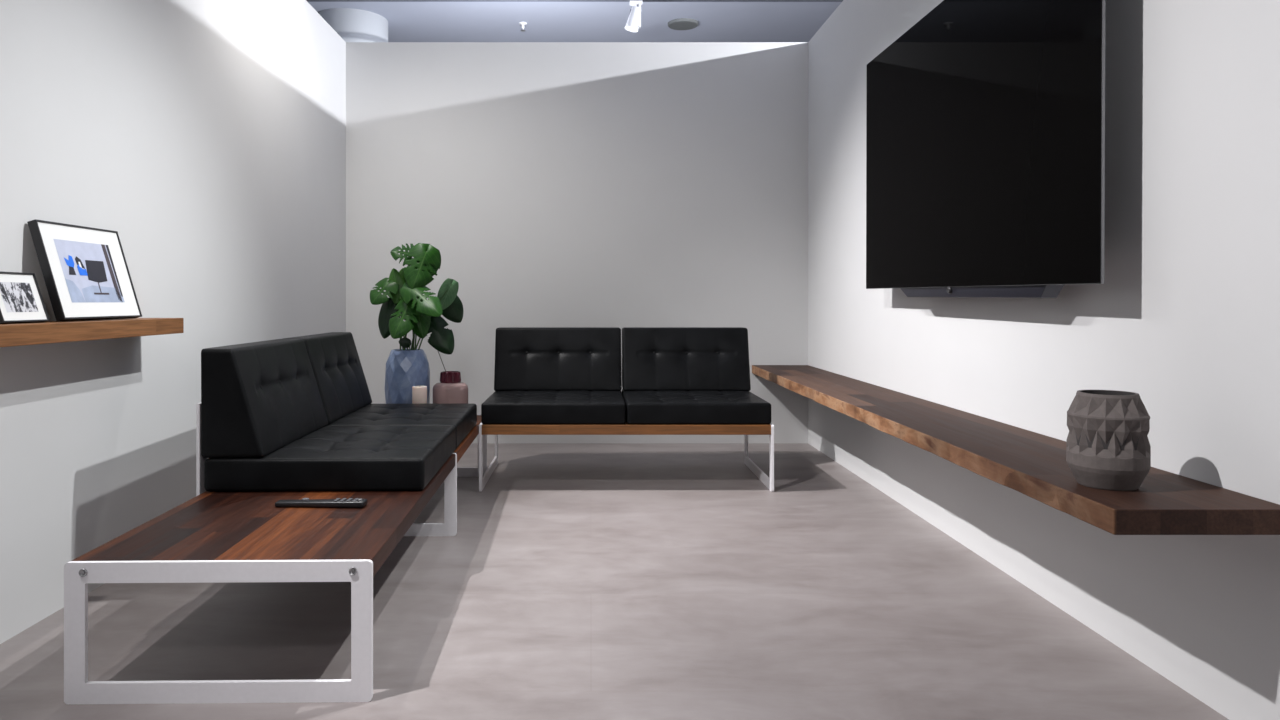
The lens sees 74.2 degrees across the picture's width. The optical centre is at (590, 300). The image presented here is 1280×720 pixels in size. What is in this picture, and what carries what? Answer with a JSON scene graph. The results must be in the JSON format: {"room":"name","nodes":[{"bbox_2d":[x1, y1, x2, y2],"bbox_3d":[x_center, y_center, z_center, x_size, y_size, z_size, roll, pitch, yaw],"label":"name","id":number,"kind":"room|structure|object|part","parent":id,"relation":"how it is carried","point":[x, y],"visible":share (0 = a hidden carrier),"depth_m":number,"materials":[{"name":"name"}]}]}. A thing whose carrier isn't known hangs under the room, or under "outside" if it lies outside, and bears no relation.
{"room":"living room","nodes":[
{"label":"living room","id":0,"kind":"room"},
{"bbox_2d":[0,0,345,643],"bbox_3d":[-1.609,-0.367,2.770,0.120,2.535,5.140,0,0,0],"label":"wall","id":1,"kind":"structure","parent":0,"point":[210,135],"depth_m":2.95,"materials":[{"name":"paint"}]},
{"bbox_2d":[0,318,183,346],"bbox_3d":[-1.474,0.084,2.055,0.149,0.052,1.700,0,0,0],"label":"ledge","id":2,"kind":"object","parent":1,"relation":"attached to","point":[21,334],"visible":1,"depth_m":2.34,"materials":[{"name":"brown wood"}]},
{"bbox_2d":[0,271,49,323],"bbox_3d":[-1.488,-0.008,2.188,0.060,0.134,0.180,0,0,0],"label":"framed picture","id":3,"kind":"object","parent":2,"relation":"on","point":[21,300],"visible":1,"depth_m":2.20,"materials":[{"name":"white paper"}]},
{"bbox_2d":[0,282,38,311],"bbox_3d":[-1.483,-0.010,2.188,0.001,0.081,0.122,-18,0,0],"label":"art print","id":4,"kind":"object","parent":3,"relation":"attached to","point":[17,297],"depth_m":2.19},
{"bbox_2d":[27,219,141,321],"bbox_3d":[-1.492,-0.084,2.512,0.103,0.280,0.400,0,0,0],"label":"framed picture","id":5,"kind":"object","parent":2,"relation":"on","point":[86,274],"visible":1,"depth_m":2.47,"materials":[{"name":"white paper"}]},
{"bbox_2d":[54,239,123,301],"bbox_3d":[-1.483,-0.085,2.506,0.001,0.186,0.268,-16,0,0],"label":"art print","id":6,"kind":"object","parent":5,"relation":"attached to","point":[89,272],"depth_m":2.50},
{"bbox_2d":[318,8,387,41],"bbox_3d":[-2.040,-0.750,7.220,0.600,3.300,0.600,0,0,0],"label":"ceiling light","id":7,"kind":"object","parent":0,"point":[352,25],"depth_m":6.95,"materials":[{"name":"metal"}]},
{"bbox_2d":[308,2,840,41],"bbox_3d":[0.000,-2.450,3.500,12.000,0.100,15.000,0,0,0],"label":"ceiling","id":8,"kind":"structure","parent":0,"point":[407,21],"depth_m":7.23,"materials":[{"name":"paint"}]},
{"bbox_2d":[519,22,526,31],"bbox_3d":[-0.588,-2.367,7.300,0.070,0.066,0.070,0,0,0],"label":"sprinkler","id":9,"kind":"object","parent":8,"relation":"attached to","point":[520,23],"visible":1,"depth_m":7.29,"materials":[{"name":"white paint"}]},
{"bbox_2d":[306,0,842,1],"bbox_3d":[0.000,-2.265,6.000,6.400,0.270,0.036,0,0,0],"label":"track","id":10,"kind":"object","parent":8,"relation":"hanging from","point":[306,0],"visible":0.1,"depth_m":5.99,"materials":[{"name":"white metal"}]},
{"bbox_2d":[625,0,641,31],"bbox_3d":[0.301,-2.022,6.000,0.126,0.214,0.100,0,0,0],"label":"track spotlight","id":11,"kind":"object","parent":10,"relation":"hanging from","point":[633,23],"visible":1,"depth_m":5.97,"materials":[{"name":"white paint"}]},
{"bbox_2d":[668,18,697,29],"bbox_3d":[0.795,-2.387,7.300,0.264,0.026,0.264,0,0,0],"label":"ceiling speaker","id":12,"kind":"object","parent":8,"relation":"attached to","point":[681,23],"visible":1,"depth_m":7.25},
{"bbox_2d":[346,42,807,442],"bbox_3d":[-0.088,-0.367,5.400,3.161,2.535,0.120,0,0,0],"label":"wall","id":13,"kind":"structure","parent":0,"point":[559,184],"depth_m":5.34,"materials":[{"name":"paint"}]},
{"bbox_2d":[0,443,1228,719],"bbox_3d":[0.000,0.950,3.500,12.000,0.100,15.000,0,0,0],"label":"floor","id":14,"kind":"structure","parent":0,"point":[582,581],"depth_m":2.39,"materials":[{"name":"grey concrete"}]},
{"bbox_2d":[64,332,486,703],"bbox_3d":[-0.864,0.523,3.110,0.701,0.754,2.446,0,0,-1],"label":"sofa","id":15,"kind":"object","parent":14,"relation":"on","point":[293,418],"visible":1,"depth_m":2.58,"materials":[{"name":"leather"}]},
{"bbox_3d":[-1.103,0.314,2.926,0.193,0.335,0.692,0,0,-1],"label":"backrest","id":16,"kind":"part","parent":15,"relation":"part of","materials":[{"name":"black leather"}]},
{"bbox_2d":[275,498,366,507],"bbox_3d":[-0.768,0.573,2.405,0.256,0.022,0.042,0,0,2],"label":"remote control","id":17,"kind":"object","parent":15,"relation":"on","point":[304,502],"visible":1,"depth_m":2.39,"materials":[{"name":"black plastic"}]},
{"bbox_3d":[-1.116,0.314,3.626,0.193,0.335,0.692,0,0,-1],"label":"backrest","id":18,"kind":"part","parent":15,"relation":"part of","materials":[{"name":"black leather"}]},
{"bbox_2d":[204,425,455,491],"bbox_3d":[-0.854,0.530,2.931,0.672,0.108,0.696,0,0,-1],"label":"seat cushion","id":19,"kind":"object","parent":15,"relation":"on","point":[319,458],"depth_m":2.59,"materials":[{"name":"black leather"}]},
{"bbox_2d":[327,403,476,449],"bbox_3d":[-0.866,0.530,3.631,0.672,0.108,0.696,0,0,-1],"label":"seat cushion","id":20,"kind":"object","parent":15,"relation":"on","point":[463,417],"depth_m":3.55,"materials":[{"name":"black leather"}]},
{"bbox_2d":[385,349,429,403],"bbox_3d":[-0.911,0.412,4.200,0.221,0.342,0.220,0,0,0],"label":"vase","id":21,"kind":"object","parent":15,"relation":"on","point":[406,369],"visible":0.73,"depth_m":4.11,"materials":[{"name":"blue ceramic"}]},
{"bbox_2d":[370,243,463,349],"bbox_3d":[-0.875,0.013,4.161,0.438,0.604,0.278,0,0,5],"label":"monstera plant","id":22,"kind":"object","parent":21,"relation":"in","point":[405,288],"visible":0.98,"depth_m":4.15,"materials":[{"name":"green plant"}]},
{"bbox_3d":[-0.795,0.116,4.195,0.199,0.398,0.053,0,0,0],"label":"stem","id":23,"kind":"part","parent":22,"relation":"part of","materials":[{"name":"green plant"}]},
{"bbox_2d":[412,386,426,403],"bbox_3d":[-0.822,0.494,4.055,0.070,0.179,0.070,0,0,0],"label":"candle","id":24,"kind":"object","parent":15,"relation":"on","point":[419,393],"visible":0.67,"depth_m":4.03,"materials":[{"name":"wax"}]},
{"bbox_2d":[433,371,467,403],"bbox_3d":[-0.700,0.468,4.210,0.176,0.231,0.176,0,0,0],"label":"bottle vase","id":25,"kind":"object","parent":15,"relation":"on","point":[450,388],"visible":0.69,"depth_m":4.15,"materials":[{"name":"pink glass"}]},
{"bbox_2d":[425,316,453,371],"bbox_3d":[-0.762,0.307,4.203,0.166,0.492,0.061,0,0,0],"label":"leaf cutting","id":26,"kind":"object","parent":25,"relation":"in","point":[441,338],"visible":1,"depth_m":4.19,"materials":[{"name":"green plant"}]},
{"bbox_2d":[479,327,773,491],"bbox_3d":[0.167,0.523,4.338,1.390,0.754,0.717,0,0,0],"label":"sofa","id":27,"kind":"object","parent":14,"relation":"on","point":[548,380],"visible":1,"depth_m":4.50,"materials":[{"name":"leather"}]},
{"bbox_2d":[481,391,625,423],"bbox_3d":[-0.177,0.530,4.332,0.685,0.108,0.688,0,0,0],"label":"seat cushion","id":28,"kind":"object","parent":27,"relation":"on","point":[502,407],"depth_m":3.99,"materials":[{"name":"black leather"}]},
{"bbox_3d":[-0.177,0.314,4.589,0.681,0.335,0.193,0,0,0],"label":"backrest","id":29,"kind":"part","parent":27,"relation":"part of","materials":[{"name":"black leather"}]},
{"bbox_3d":[0.511,0.314,4.589,0.681,0.335,0.193,0,0,0],"label":"backrest","id":30,"kind":"part","parent":27,"relation":"part of","materials":[{"name":"black leather"}]},
{"bbox_2d":[622,389,770,423],"bbox_3d":[0.511,0.530,4.332,0.685,0.108,0.688,0,0,0],"label":"seat cushion","id":31,"kind":"object","parent":27,"relation":"on","point":[639,406],"depth_m":3.99,"materials":[{"name":"black leather"}]},
{"bbox_2d":[808,0,1279,719],"bbox_3d":[1.432,-0.367,2.770,0.120,2.535,5.140,0,0,0],"label":"wall","id":32,"kind":"structure","parent":0,"point":[1184,317],"depth_m":2.12,"materials":[{"name":"paint"}]},
{"bbox_2d":[866,0,1105,297],"bbox_3d":[1.310,-0.540,2.953,0.122,1.054,1.770,0,0,0],"label":"television","id":33,"kind":"object","parent":32,"relation":"attached to","point":[985,119],"visible":1,"depth_m":2.67,"materials":[{"name":"metal"}]},
{"bbox_2d":[752,365,1279,534],"bbox_3d":[1.192,0.430,3.490,0.360,0.050,3.697,0,0,0],"label":"wall shelf","id":34,"kind":"object","parent":32,"relation":"attached to","point":[1034,465],"visible":0.93,"depth_m":2.09,"materials":[{"name":"brown wood"}]},
{"bbox_2d":[1066,390,1150,490],"bbox_3d":[1.134,0.303,1.855,0.158,0.204,0.158,0,0,-17],"label":"vase","id":35,"kind":"object","parent":34,"relation":"on","point":[1108,447],"visible":1,"depth_m":1.80,"materials":[{"name":"grey ceramic"}]}
]}

